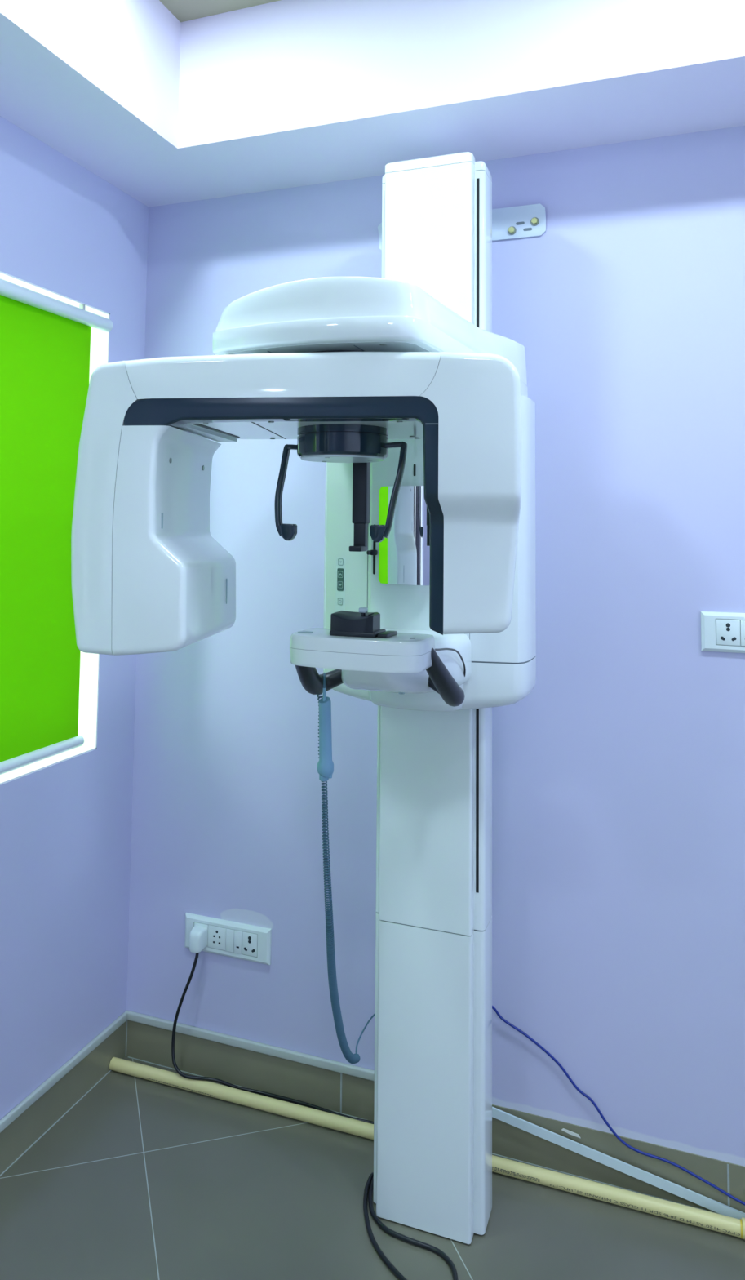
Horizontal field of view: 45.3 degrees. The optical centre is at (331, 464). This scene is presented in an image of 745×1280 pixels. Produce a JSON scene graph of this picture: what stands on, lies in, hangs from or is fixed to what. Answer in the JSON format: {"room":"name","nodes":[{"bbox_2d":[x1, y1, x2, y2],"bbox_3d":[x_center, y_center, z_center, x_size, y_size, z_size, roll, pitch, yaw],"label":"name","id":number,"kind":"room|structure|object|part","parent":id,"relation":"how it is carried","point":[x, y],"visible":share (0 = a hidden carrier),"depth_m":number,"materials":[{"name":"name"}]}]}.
{"room":"radiology room","nodes":[
{"label":"radiology room","id":0,"kind":"room"},
{"bbox_2d":[0,115,148,1119],"bbox_3d":[-2.066,-0.042,-0.963,0.200,2.896,7.800,-1,-4,21],"label":"wall","id":1,"kind":"structure","parent":0,"point":[65,826],"depth_m":2.31,"materials":[{"name":"purple paint"}]},
{"bbox_2d":[0,271,110,785],"bbox_3d":[-1.001,0.121,1.785,0.199,1.202,1.542,-1,-4,21],"label":"window","id":2,"kind":"structure","parent":1,"relation":"in","point":[100,340],"depth_m":2.44,"materials":[{"name":"white paint"}]},
{"bbox_2d":[0,278,113,774],"bbox_3d":[-0.909,0.114,1.761,0.049,1.180,1.504,-1,-4,21],"label":"roller blind","id":3,"kind":"object","parent":2,"relation":"attached to","point":[45,340],"visible":1,"depth_m":2.23,"materials":[{"name":"green fabric"}]},
{"bbox_2d":[0,1021,126,1176],"bbox_3d":[-1.988,1.345,-1.100,0.006,0.112,7.797,-1,-4,21],"label":"baseboard","id":4,"kind":"structure","parent":1,"relation":"attached to","point":[16,1139],"depth_m":2.25,"materials":[{"name":"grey tile"}]},
{"bbox_2d":[0,1012,127,1133],"bbox_3d":[-1.986,1.286,-1.101,0.012,0.022,7.787,-1,-4,21],"label":"trim","id":5,"kind":"structure","parent":1,"relation":"attached to","point":[12,1115],"depth_m":2.25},
{"bbox_2d":[0,0,744,207],"bbox_3d":[-0.432,-1.296,-1.545,3.700,0.435,8.120,-1,-4,21],"label":"ceiling","id":6,"kind":"structure","parent":0,"point":[166,102],"depth_m":2.10,"materials":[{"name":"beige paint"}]},
{"bbox_2d":[0,1056,744,1279],"bbox_3d":[-0.470,1.425,-1.746,3.700,0.100,8.100,-1,-4,21],"label":"floor","id":7,"kind":"structure","parent":0,"point":[141,1179],"depth_m":1.95,"materials":[{"name":"tile"}]},
{"bbox_2d":[71,151,546,1244],"bbox_3d":[0.064,0.444,1.785,0.752,2.360,1.080,-1,-4,21],"label":"machine","id":8,"kind":"object","parent":7,"relation":"on","point":[420,416],"visible":0.98,"depth_m":1.60,"materials":[{"name":"white plastic"}]},
{"bbox_3d":[-0.217,-0.055,1.583,0.038,0.006,0.260,0,-4,8],"label":"slider rail","id":9,"kind":"part","parent":8,"relation":"part of","materials":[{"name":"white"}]},
{"bbox_2d":[193,423,239,438],"bbox_3d":[-0.196,-0.059,1.572,0.011,0.002,0.226,0,-4,13],"label":"vent","id":10,"kind":"object","parent":8,"relation":"attached to","point":[206,429],"depth_m":1.56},
{"bbox_3d":[-0.076,0.079,1.401,0.503,0.361,0.072,0,-4,9],"label":"dark inset trim","id":11,"kind":"part","parent":8,"relation":"part of","materials":[{"name":"blue plastic"}]},
{"bbox_3d":[0.019,-0.009,1.513,0.142,0.003,0.142,-1,-4,21],"label":"drum plate","id":12,"kind":"part","parent":8,"relation":"part of","materials":[{"name":"white plastic"}]},
{"bbox_2d":[316,672,374,1063],"bbox_3d":[0.077,0.858,1.907,0.101,0.875,0.511,-1,-4,21],"label":"cable","id":13,"kind":"object","parent":8,"relation":"hanging from","point":[325,764],"visible":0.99,"depth_m":1.76,"materials":[{"name":"blue plastic"}]},
{"bbox_2d":[317,697,333,781],"bbox_3d":[-0.011,0.526,1.710,0.032,0.157,0.034,-1,-4,21],"label":"switch","id":14,"kind":"object","parent":13,"relation":"attached to","point":[325,764],"depth_m":1.70,"materials":[{"name":"blue plastic"}]},
{"bbox_3d":[0.111,1.264,2.042,0.066,0.074,0.223,-3,-6,44],"label":"straight cord","id":15,"kind":"part","parent":13,"relation":"part of","materials":[{"name":"blue plastic"}]},
{"bbox_2d":[289,627,435,673],"bbox_3d":[0.051,0.322,1.553,0.242,0.054,0.132,-1,-4,21],"label":"tray","id":16,"kind":"object","parent":8,"relation":"on","point":[379,650],"depth_m":1.50,"materials":[{"name":"white plastic"}]},
{"bbox_3d":[0.056,0.257,1.544,0.014,0.020,0.013,-1,-4,21],"label":"bite knob","id":17,"kind":"part","parent":8,"relation":"part of","materials":[{"name":"blue"}]},
{"bbox_3d":[0.103,-0.230,1.736,0.438,0.133,0.751,-1,-4,21],"label":"overhead arm","id":18,"kind":"part","parent":8,"relation":"part of","materials":[{"name":"white plastic"}]},
{"bbox_3d":[0.088,0.190,1.922,0.018,0.012,0.025,-1,-4,21],"label":"laser lever","id":19,"kind":"part","parent":8,"relation":"part of","materials":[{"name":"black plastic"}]},
{"bbox_2d":[378,485,430,585],"bbox_3d":[0.157,0.150,1.890,0.124,0.208,0.013,-1,-5,29],"label":"mirror","id":20,"kind":"object","parent":8,"relation":"attached to","point":[404,557],"depth_m":1.88,"materials":[{"name":"mirror"}]},
{"bbox_3d":[0.121,0.397,1.760,0.244,0.115,0.335,-1,-4,21],"label":"chin arm","id":21,"kind":"part","parent":8,"relation":"part of","materials":[{"name":"white plastic"}]},
{"bbox_3d":[0.216,0.475,2.005,0.210,2.333,0.037,-1,-4,21],"label":"panel","id":22,"kind":"part","parent":8,"relation":"part of","materials":[{"name":"white plastic"}]},
{"bbox_2d":[363,1171,457,1279],"bbox_3d":[0.156,1.630,1.902,0.156,0.020,0.372,1,-4,-10],"label":"power cable","id":23,"kind":"object","parent":7,"relation":"on","point":[371,1180],"visible":0.67,"depth_m":1.88,"materials":[{"name":"black plastic"}]},
{"bbox_2d":[109,1057,744,1239],"bbox_3d":[0.517,1.637,2.041,2.396,0.037,0.037,-1,-4,21],"label":"pipe","id":24,"kind":"object","parent":7,"relation":"on","point":[686,1214],"visible":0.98,"depth_m":2.07,"materials":[{"name":"yellow plastic"}]},
{"bbox_2d":[146,1077,214,1096],"bbox_3d":[-0.403,1.654,2.369,0.210,0.002,0.001,-1,-4,21],"label":"pipe","id":25,"kind":"object","parent":24,"relation":"on","point":[179,1082],"depth_m":2.37,"materials":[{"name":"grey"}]},
{"bbox_2d":[492,1166,539,1182],"bbox_3d":[0.413,1.639,2.063,0.137,0.006,0.001,-1,-4,21],"label":"print","id":26,"kind":"object","parent":24,"relation":"on","point":[531,1174],"depth_m":2.06,"materials":[{"name":"grey"}]},
{"bbox_2d":[492,1106,744,1219],"bbox_3d":[0.627,1.595,2.047,0.643,0.126,0.006,-1,-4,21],"label":"strip","id":27,"kind":"object","parent":7,"relation":"on","point":[717,1206],"visible":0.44,"depth_m":2.03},
{"bbox_2d":[126,125,744,1166],"bbox_3d":[0.995,0.212,2.089,3.700,2.896,0.120,-1,-4,21],"label":"wall","id":28,"kind":"structure","parent":0,"point":[619,779],"depth_m":2.18,"materials":[{"name":"purple paint"}]},
{"bbox_2d":[184,912,271,964],"bbox_3d":[-0.285,1.294,2.430,0.262,0.092,0.015,-1,-4,21],"label":"wall socket","id":29,"kind":"object","parent":28,"relation":"attached to","point":[247,942],"visible":0.88,"depth_m":2.42,"materials":[{"name":"white plastic"}]},
{"bbox_2d":[194,921,208,946],"bbox_3d":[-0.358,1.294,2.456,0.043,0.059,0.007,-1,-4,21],"label":"plug","id":30,"kind":"object","parent":29,"relation":"attached to","point":[206,924],"depth_m":2.45,"materials":[{"name":"white plastic"}]},
{"bbox_2d":[208,924,226,950],"bbox_3d":[-0.311,1.294,2.438,0.055,0.059,0.007,-1,-4,21],"label":"socket","id":31,"kind":"object","parent":29,"relation":"attached to","point":[217,934],"depth_m":2.43,"materials":[{"name":"grey plastic"}]},
{"bbox_2d":[226,928,235,952],"bbox_3d":[-0.274,1.293,2.423,0.024,0.059,0.008,-1,-4,21],"label":"rocker switch","id":32,"kind":"object","parent":29,"relation":"attached to","point":[230,932],"depth_m":2.42,"materials":[{"name":"white plastic"}]},
{"bbox_2d":[234,929,242,954],"bbox_3d":[-0.251,1.293,2.414,0.023,0.059,0.009,-1,-4,21],"label":"switch","id":33,"kind":"object","parent":29,"relation":"attached to","point":[237,933],"depth_m":2.41,"materials":[{"name":"grey plastic"}]},
{"bbox_2d":[242,931,257,956],"bbox_3d":[-0.219,1.292,2.402,0.044,0.059,0.007,-1,-4,21],"label":"socket","id":34,"kind":"object","parent":29,"relation":"attached to","point":[250,939],"depth_m":2.40,"materials":[{"name":"grey plastic"}]},
{"bbox_2d":[171,924,373,1124],"bbox_3d":[-0.072,1.463,2.286,0.758,0.401,0.132,-1,-5,28],"label":"lead","id":35,"kind":"object","parent":29,"relation":"attached to","point":[198,934],"visible":0.78,"depth_m":2.40,"materials":[{"name":"black plastic"}]},
{"bbox_2d":[124,1010,374,1081],"bbox_3d":[-0.163,1.554,2.365,0.905,0.022,0.012,-1,-4,21],"label":"trim","id":36,"kind":"structure","parent":28,"relation":"attached to","point":[346,1068],"depth_m":2.38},
{"bbox_2d":[125,1019,744,1213],"bbox_3d":[1.003,1.596,1.914,3.397,0.112,0.006,-1,-4,21],"label":"baseboard","id":37,"kind":"structure","parent":28,"relation":"attached to","point":[347,1095],"depth_m":2.14,"materials":[{"name":"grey tile"}]},
{"bbox_2d":[561,1128,581,1138],"bbox_3d":[0.560,1.560,2.080,0.044,0.012,0.002,-1,-4,21],"label":"scrap","id":38,"kind":"object","parent":37,"relation":"attached to","point":[568,1131],"visible":1,"depth_m":2.08,"materials":[{"name":"white paper"}]},
{"bbox_2d":[492,1004,744,1205],"bbox_3d":[0.707,1.425,2.013,0.818,0.387,0.085,0,-4,17],"label":"cable","id":39,"kind":"object","parent":28,"relation":"attached to","point":[546,1051],"visible":0.83,"depth_m":2.04,"materials":[{"name":"blue plastic"}]},
{"bbox_2d":[700,611,744,653],"bbox_3d":[0.897,0.383,2.041,0.093,0.090,0.015,-1,-4,21],"label":"wall socket","id":40,"kind":"object","parent":28,"relation":"attached to","point":[721,632],"visible":1,"depth_m":2.03,"materials":[{"name":"white plastic"}]},
{"bbox_2d":[740,620,744,646],"bbox_3d":[0.942,0.382,2.020,0.024,0.058,0.009,-1,-4,21],"label":"switch","id":41,"kind":"object","parent":40,"relation":"attached to","point":[742,622],"depth_m":2.02,"materials":[{"name":"grey plastic"}]}
]}

